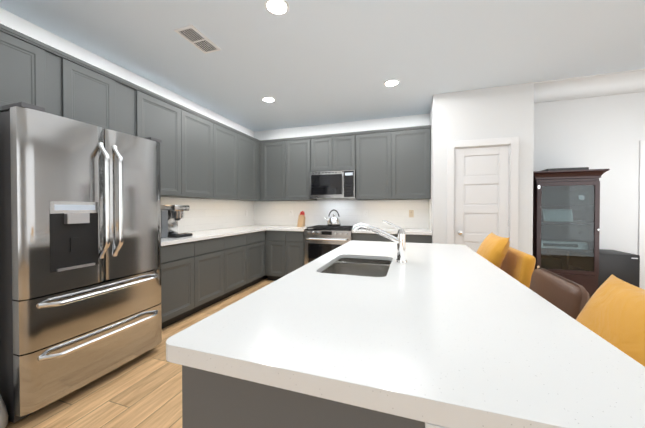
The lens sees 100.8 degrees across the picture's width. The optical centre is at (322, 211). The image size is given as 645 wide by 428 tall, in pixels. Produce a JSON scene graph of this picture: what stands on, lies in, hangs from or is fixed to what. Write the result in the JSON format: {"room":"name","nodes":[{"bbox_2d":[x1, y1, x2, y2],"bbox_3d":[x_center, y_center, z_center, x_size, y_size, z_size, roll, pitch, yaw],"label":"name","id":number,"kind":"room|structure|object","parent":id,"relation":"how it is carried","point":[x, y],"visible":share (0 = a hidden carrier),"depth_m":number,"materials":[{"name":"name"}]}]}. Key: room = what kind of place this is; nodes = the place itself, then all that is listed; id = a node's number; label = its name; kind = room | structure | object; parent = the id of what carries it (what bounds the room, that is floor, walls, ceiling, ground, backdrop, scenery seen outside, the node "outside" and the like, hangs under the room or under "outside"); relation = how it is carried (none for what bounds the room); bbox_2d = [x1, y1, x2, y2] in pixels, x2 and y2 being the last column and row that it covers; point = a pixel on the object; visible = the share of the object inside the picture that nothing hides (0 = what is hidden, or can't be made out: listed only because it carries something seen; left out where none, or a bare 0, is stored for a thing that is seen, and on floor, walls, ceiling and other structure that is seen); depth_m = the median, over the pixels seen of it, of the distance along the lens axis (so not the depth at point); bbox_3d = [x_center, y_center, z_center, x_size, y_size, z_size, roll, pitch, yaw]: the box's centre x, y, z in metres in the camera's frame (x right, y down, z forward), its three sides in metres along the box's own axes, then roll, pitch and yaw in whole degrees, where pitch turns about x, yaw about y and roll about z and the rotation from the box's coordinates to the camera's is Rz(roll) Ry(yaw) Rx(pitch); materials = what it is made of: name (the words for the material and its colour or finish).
{"room":"kitchen","nodes":[
{"label":"kitchen","id":0,"kind":"room"},
{"bbox_2d":[5,278,273,427],"bbox_3d":[0.895,1.272,0.376,7.700,0.060,8.590,0,1,18],"label":"floor","id":1,"kind":"structure","parent":0,"point":[143,390],"depth_m":1.76,"materials":[{"name":"brown wood"}]},
{"bbox_2d":[0,395,7,427],"bbox_3d":[-1.834,1.075,1.479,0.120,0.310,0.120,0,1,18],"label":"door stop","id":2,"kind":"object","parent":1,"relation":"on","point":[3,417],"visible":1,"depth_m":1.49,"materials":[{"name":"grey"}]},
{"bbox_2d":[0,102,161,422],"bbox_3d":[-1.913,0.303,2.038,0.956,1.840,0.900,0,1,18],"label":"refrigerator","id":3,"kind":"object","parent":1,"relation":"on","point":[80,254],"visible":1,"depth_m":1.70,"materials":[{"name":"silver metal"}]},
{"bbox_2d":[161,241,196,328],"bbox_3d":[-1.854,0.777,2.849,0.616,0.876,0.636,0,1,18],"label":"base cabinet","id":4,"kind":"object","parent":1,"relation":"on","point":[178,262],"depth_m":2.85,"materials":[{"name":"grey paint"}]},
{"bbox_2d":[161,225,272,244],"bbox_3d":[-1.501,0.307,3.877,0.638,0.040,2.824,0,1,18],"label":"countertop","id":5,"kind":"structure","parent":4,"relation":"on","point":[204,235],"depth_m":3.59,"materials":[{"name":"white stone"}]},
{"bbox_2d":[161,205,192,237],"bbox_3d":[-1.770,0.110,3.113,0.330,0.370,0.325,0,1,18],"label":"coffee maker","id":6,"kind":"object","parent":5,"relation":"on","point":[171,215],"visible":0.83,"depth_m":3.07,"materials":[{"name":"silver plastic"}]},
{"bbox_2d":[197,237,224,311],"bbox_3d":[-1.674,0.771,3.392,0.616,0.876,0.509,0,1,18],"label":"base cabinet","id":7,"kind":"object","parent":1,"relation":"on","point":[201,270],"depth_m":3.31,"materials":[{"name":"grey paint"}]},
{"bbox_2d":[225,233,248,297],"bbox_3d":[-1.514,0.765,3.876,0.616,0.876,0.511,0,1,18],"label":"base cabinet","id":8,"kind":"object","parent":1,"relation":"on","point":[236,248],"depth_m":3.81,"materials":[{"name":"grey paint"}]},
{"bbox_2d":[249,233,264,286],"bbox_3d":[-1.354,0.760,4.360,0.616,0.876,0.508,0,1,18],"label":"base cabinet","id":9,"kind":"object","parent":1,"relation":"on","point":[256,240],"depth_m":4.30,"materials":[{"name":"grey paint"}]},
{"bbox_2d":[265,229,284,280],"bbox_3d":[-0.704,0.755,4.781,0.389,0.876,0.615,0,1,18],"label":"base cabinet","id":10,"kind":"object","parent":1,"relation":"on","point":[274,239],"depth_m":4.50,"materials":[{"name":"grey paint"}]},
{"bbox_2d":[273,225,309,232],"bbox_3d":[-0.525,0.298,4.705,0.692,0.040,0.637,0,1,18],"label":"countertop","id":11,"kind":"structure","parent":10,"relation":"on","point":[284,229],"depth_m":4.41,"materials":[{"name":"white stone"}]},
{"bbox_2d":[297,211,304,226],"bbox_3d":[-0.378,0.132,4.818,0.100,0.289,0.176,0,1,18],"label":"knife block","id":12,"kind":"object","parent":11,"relation":"on","point":[301,220],"visible":1,"depth_m":4.78,"materials":[{"name":"brown wood"}]},
{"bbox_2d":[285,233,304,274],"bbox_3d":[-0.356,0.756,4.666,0.343,0.876,0.615,0,1,18],"label":"base cabinet","id":13,"kind":"object","parent":1,"relation":"on","point":[294,242],"depth_m":4.38,"materials":[{"name":"grey paint"}]},
{"bbox_2d":[186,372,421,427],"bbox_3d":[0.392,0.829,1.573,0.737,0.800,2.188,0,1,18],"label":"kitchen island","id":14,"kind":"object","parent":1,"relation":"on","point":[216,401],"depth_m":0.60,"materials":[{"name":"grey wood"}]},
{"bbox_2d":[166,240,644,427],"bbox_3d":[0.448,0.368,1.549,1.055,0.109,2.228,0,1,18],"label":"island countertop","id":15,"kind":"structure","parent":14,"relation":"on","point":[447,338],"depth_m":0.64,"materials":[{"name":"white stone"}]},
{"bbox_2d":[320,258,391,276],"bbox_3d":[0.219,0.442,1.608,0.415,0.205,0.630,0,1,18],"label":"sink","id":16,"kind":"object","parent":15,"relation":"in","point":[363,267],"visible":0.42,"depth_m":1.74,"materials":[{"name":"silver metal"}]},
{"bbox_2d":[351,220,406,262],"bbox_3d":[0.350,0.181,1.648,0.327,0.260,0.160,0,1,18],"label":"faucet","id":17,"kind":"object","parent":15,"relation":"on","point":[400,239],"visible":1,"depth_m":1.63,"materials":[{"name":"silver metal"}]},
{"bbox_2d":[304,225,352,264],"bbox_3d":[0.159,0.714,4.440,0.766,0.925,0.676,0,1,18],"label":"range","id":18,"kind":"object","parent":1,"relation":"on","point":[321,240],"visible":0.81,"depth_m":4.20,"materials":[{"name":"silver metal"}]},
{"bbox_2d":[324,209,340,226],"bbox_3d":[0.166,0.108,4.555,0.291,0.286,0.230,0,1,18],"label":"kettle","id":19,"kind":"object","parent":18,"relation":"on","point":[333,221],"visible":1,"depth_m":4.48,"materials":[{"name":"silver metal"}]},
{"bbox_2d":[352,233,392,241],"bbox_3d":[0.816,0.761,4.278,0.567,0.876,0.615,0,1,18],"label":"base cabinet","id":20,"kind":"object","parent":1,"relation":"on","point":[355,236],"depth_m":3.99,"materials":[{"name":"grey paint"}]},
{"bbox_2d":[353,229,431,236],"bbox_3d":[1.080,0.304,4.174,1.130,0.040,0.637,0,1,18],"label":"countertop","id":21,"kind":"structure","parent":20,"relation":"on","point":[420,232],"depth_m":3.88,"materials":[{"name":"white stone"}]},
{"bbox_2d":[393,233,431,242],"bbox_3d":[1.352,0.763,4.100,0.563,0.876,0.615,0,1,18],"label":"base cabinet","id":22,"kind":"object","parent":1,"relation":"on","point":[410,237],"depth_m":3.78,"materials":[{"name":"grey paint"}]},
{"bbox_2d":[500,247,535,287],"bbox_3d":[1.280,0.760,2.144,0.555,0.926,0.500,0,1,18],"label":"chair","id":23,"kind":"object","parent":1,"relation":"on","point":[517,265],"visible":0.08,"depth_m":1.90,"materials":[{"name":"yellow fabric"}]},
{"bbox_2d":[476,233,509,267],"bbox_3d":[1.325,0.396,2.157,0.236,0.426,0.445,0,1,18],"label":"pillow","id":24,"kind":"object","parent":23,"relation":"on","point":[492,248],"visible":0.52,"depth_m":1.99,"materials":[{"name":"yellow fabric"}]},
{"bbox_2d":[529,268,589,319],"bbox_3d":[1.079,0.791,1.558,0.542,0.877,0.500,0,1,18],"label":"leather chair","id":25,"kind":"object","parent":1,"relation":"on","point":[568,297],"visible":0.06,"depth_m":1.38,"materials":[{"name":"brown leather"}]},
{"bbox_2d":[533,167,609,297],"bbox_3d":[3.030,0.343,3.485,0.730,1.728,0.675,0,1,18],"label":"media cabinet","id":26,"kind":"object","parent":1,"relation":"on","point":[566,216],"visible":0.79,"depth_m":3.24,"materials":[{"name":"black wood"}]},
{"bbox_2d":[598,249,639,287],"bbox_3d":[3.557,0.856,3.365,0.400,0.705,0.453,0,1,18],"label":"subwoofer","id":27,"kind":"object","parent":1,"relation":"on","point":[624,266],"visible":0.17,"depth_m":3.15,"materials":[{"name":"black plastic"}]},
{"bbox_3d":[0.817,0.786,0.749,0.554,0.906,0.500,0,1,18],"label":"chair","id":28,"kind":"object","parent":1,"relation":"on","visible":0},
{"bbox_2d":[576,275,644,366],"bbox_3d":[0.863,0.431,0.762,0.233,0.416,0.445,0,1,18],"label":"pillow","id":29,"kind":"object","parent":28,"relation":"on","point":[612,312],"visible":0.25,"depth_m":0.78,"materials":[{"name":"yellow fabric"}]},
{"bbox_2d":[0,8,644,255],"bbox_3d":[0.872,-0.142,0.289,7.700,2.770,8.440,0,1,18],"label":"wall","id":30,"kind":"structure","parent":0,"point":[596,121],"depth_m":3.53,"materials":[{"name":"white paint"}]},
{"bbox_2d":[0,24,59,115],"bbox_3d":[-2.310,-0.965,1.883,0.346,0.580,0.492,0,1,18],"label":"upper cabinet","id":31,"kind":"object","parent":30,"relation":"attached to","point":[29,67],"depth_m":1.92,"materials":[{"name":"grey paint"}]},
{"bbox_2d":[56,49,135,135],"bbox_3d":[-2.132,-0.971,2.421,0.346,0.580,0.641,0,1,18],"label":"upper cabinet","id":32,"kind":"object","parent":30,"relation":"attached to","point":[90,94],"depth_m":2.34,"materials":[{"name":"grey paint"}]},
{"bbox_2d":[136,85,183,196],"bbox_3d":[-1.943,-0.723,2.993,0.346,1.090,0.555,0,1,18],"label":"upper cabinet","id":33,"kind":"object","parent":30,"relation":"attached to","point":[158,117],"depth_m":3.00,"materials":[{"name":"grey paint"}]},
{"bbox_2d":[168,106,215,198],"bbox_3d":[-1.770,-0.728,3.515,0.346,1.090,0.545,0,1,18],"label":"upper cabinet","id":34,"kind":"object","parent":30,"relation":"attached to","point":[203,156],"depth_m":3.49,"materials":[{"name":"grey paint"}]},
{"bbox_2d":[161,197,252,231],"bbox_3d":[-1.806,0.049,3.957,0.008,0.471,2.790,0,1,18],"label":"backsplash","id":35,"kind":"structure","parent":30,"relation":"attached to","point":[204,214],"depth_m":4.17,"materials":[{"name":"tile"}]},
{"bbox_2d":[216,121,239,199],"bbox_3d":[-1.599,-0.734,4.032,0.346,1.090,0.545,0,1,18],"label":"upper cabinet","id":36,"kind":"object","parent":30,"relation":"attached to","point":[227,138],"depth_m":4.02,"materials":[{"name":"grey paint"}]},
{"bbox_2d":[240,132,255,199],"bbox_3d":[-1.428,-0.740,4.549,0.346,1.090,0.543,0,1,18],"label":"upper cabinet","id":37,"kind":"object","parent":30,"relation":"attached to","point":[247,143],"depth_m":4.51,"materials":[{"name":"grey paint"}]},
{"bbox_2d":[264,138,283,199],"bbox_3d":[-0.849,-0.744,4.955,0.529,1.090,0.346,0,1,18],"label":"upper cabinet","id":38,"kind":"object","parent":30,"relation":"attached to","point":[273,149],"depth_m":4.79,"materials":[{"name":"grey paint"}]},
{"bbox_2d":[284,136,316,199],"bbox_3d":[-0.375,-0.743,4.798,0.471,1.090,0.346,0,1,18],"label":"upper cabinet","id":39,"kind":"object","parent":30,"relation":"attached to","point":[297,150],"depth_m":4.64,"materials":[{"name":"grey paint"}]},
{"bbox_2d":[312,134,331,171],"bbox_3d":[0.033,-0.980,4.660,0.389,0.613,0.346,0,1,18],"label":"upper cabinet","id":40,"kind":"object","parent":30,"relation":"attached to","point":[322,144],"depth_m":4.50,"materials":[{"name":"grey paint"}]},
{"bbox_2d":[253,200,428,228],"bbox_3d":[0.178,0.040,4.804,3.243,0.471,0.008,0,1,18],"label":"backsplash","id":41,"kind":"structure","parent":30,"relation":"attached to","point":[396,212],"depth_m":4.71,"materials":[{"name":"tile"}]},
{"bbox_2d":[409,210,413,216],"bbox_3d":[1.454,0.037,4.371,0.072,0.118,0.008,0,1,18],"label":"electrical outlet","id":42,"kind":"object","parent":41,"relation":"attached to","point":[411,213],"visible":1,"depth_m":4.37,"materials":[{"name":"beige plastic"}]},
{"bbox_2d":[332,132,355,170],"bbox_3d":[0.402,-0.978,4.538,0.387,0.613,0.346,0,1,18],"label":"upper cabinet","id":43,"kind":"object","parent":30,"relation":"attached to","point":[343,144],"depth_m":4.38,"materials":[{"name":"grey paint"}]},
{"bbox_2d":[310,170,355,198],"bbox_3d":[0.203,-0.446,4.562,0.770,0.445,0.436,0,1,18],"label":"microwave","id":44,"kind":"object","parent":43,"relation":"attached to","point":[332,184],"visible":1,"depth_m":4.38,"materials":[{"name":"silver metal"}]},
{"bbox_2d":[356,129,391,199],"bbox_3d":[0.854,-0.738,4.391,0.566,1.090,0.346,0,1,18],"label":"upper cabinet","id":45,"kind":"object","parent":30,"relation":"attached to","point":[373,147],"depth_m":4.23,"materials":[{"name":"grey paint"}]},
{"bbox_2d":[392,125,430,199],"bbox_3d":[1.392,-0.736,4.212,0.568,1.090,0.346,0,1,18],"label":"upper cabinet","id":46,"kind":"object","parent":30,"relation":"attached to","point":[411,146],"depth_m":4.05,"materials":[{"name":"grey paint"}]},
{"bbox_2d":[429,198,431,231],"bbox_3d":[1.608,0.049,3.978,0.008,0.471,0.602,0,1,18],"label":"backsplash","id":47,"kind":"structure","parent":30,"relation":"attached to","point":[430,200],"depth_m":3.91,"materials":[{"name":"tile"}]},
{"bbox_2d":[455,146,508,251],"bbox_3d":[2.032,0.188,3.417,0.614,2.016,0.098,0,1,18],"label":"pantry door","id":48,"kind":"structure","parent":30,"relation":"in","point":[481,190],"depth_m":3.43,"materials":[{"name":"white wood"}]},
{"bbox_2d":[447,137,518,249],"bbox_3d":[2.044,0.145,3.465,0.800,2.125,0.140,0,1,18],"label":"door frame","id":49,"kind":"structure","parent":30,"relation":"attached to","point":[513,188],"depth_m":3.33,"materials":[{"name":"white wood"}]},
{"bbox_2d":[638,140,644,289],"bbox_3d":[4.539,0.146,3.333,0.890,2.125,0.020,0,1,18],"label":"door frame","id":50,"kind":"structure","parent":30,"relation":"attached to","point":[641,238],"depth_m":3.46,"materials":[{"name":"white wood"}]},
{"bbox_2d":[0,0,644,131],"bbox_3d":[0.895,-1.578,0.344,7.700,0.100,8.590,0,1,18],"label":"ceiling","id":51,"kind":"structure","parent":0,"point":[302,63],"depth_m":2.51,"materials":[{"name":"white paint"}]},
{"bbox_2d":[174,24,220,53],"bbox_3d":[-1.117,-1.543,2.411,0.190,0.016,0.361,0,1,18],"label":"ceiling vent","id":52,"kind":"object","parent":51,"relation":"in","point":[196,38],"visible":1,"depth_m":2.38,"materials":[{"name":"white metal"}]},
{"bbox_2d":[262,97,274,102],"bbox_3d":[-0.755,-1.562,3.741,0.183,0.006,0.183,0,1,-21],"label":"recessed light","id":53,"kind":"object","parent":51,"relation":"in","point":[266,99],"depth_m":3.73,"materials":[{"name":"white"}]},
{"bbox_2d":[265,0,288,14],"bbox_3d":[-0.343,-1.543,2.014,0.183,0.006,0.183,0,1,12],"label":"recessed light","id":54,"kind":"object","parent":51,"relation":"in","point":[278,7],"depth_m":2.01,"materials":[{"name":"white"}]},
{"bbox_2d":[384,79,398,86],"bbox_3d":[0.839,-1.557,3.244,0.183,0.006,0.183,0,1,12],"label":"recessed light","id":55,"kind":"object","parent":51,"relation":"in","point":[390,83],"depth_m":3.24,"materials":[{"name":"white"}]}
]}

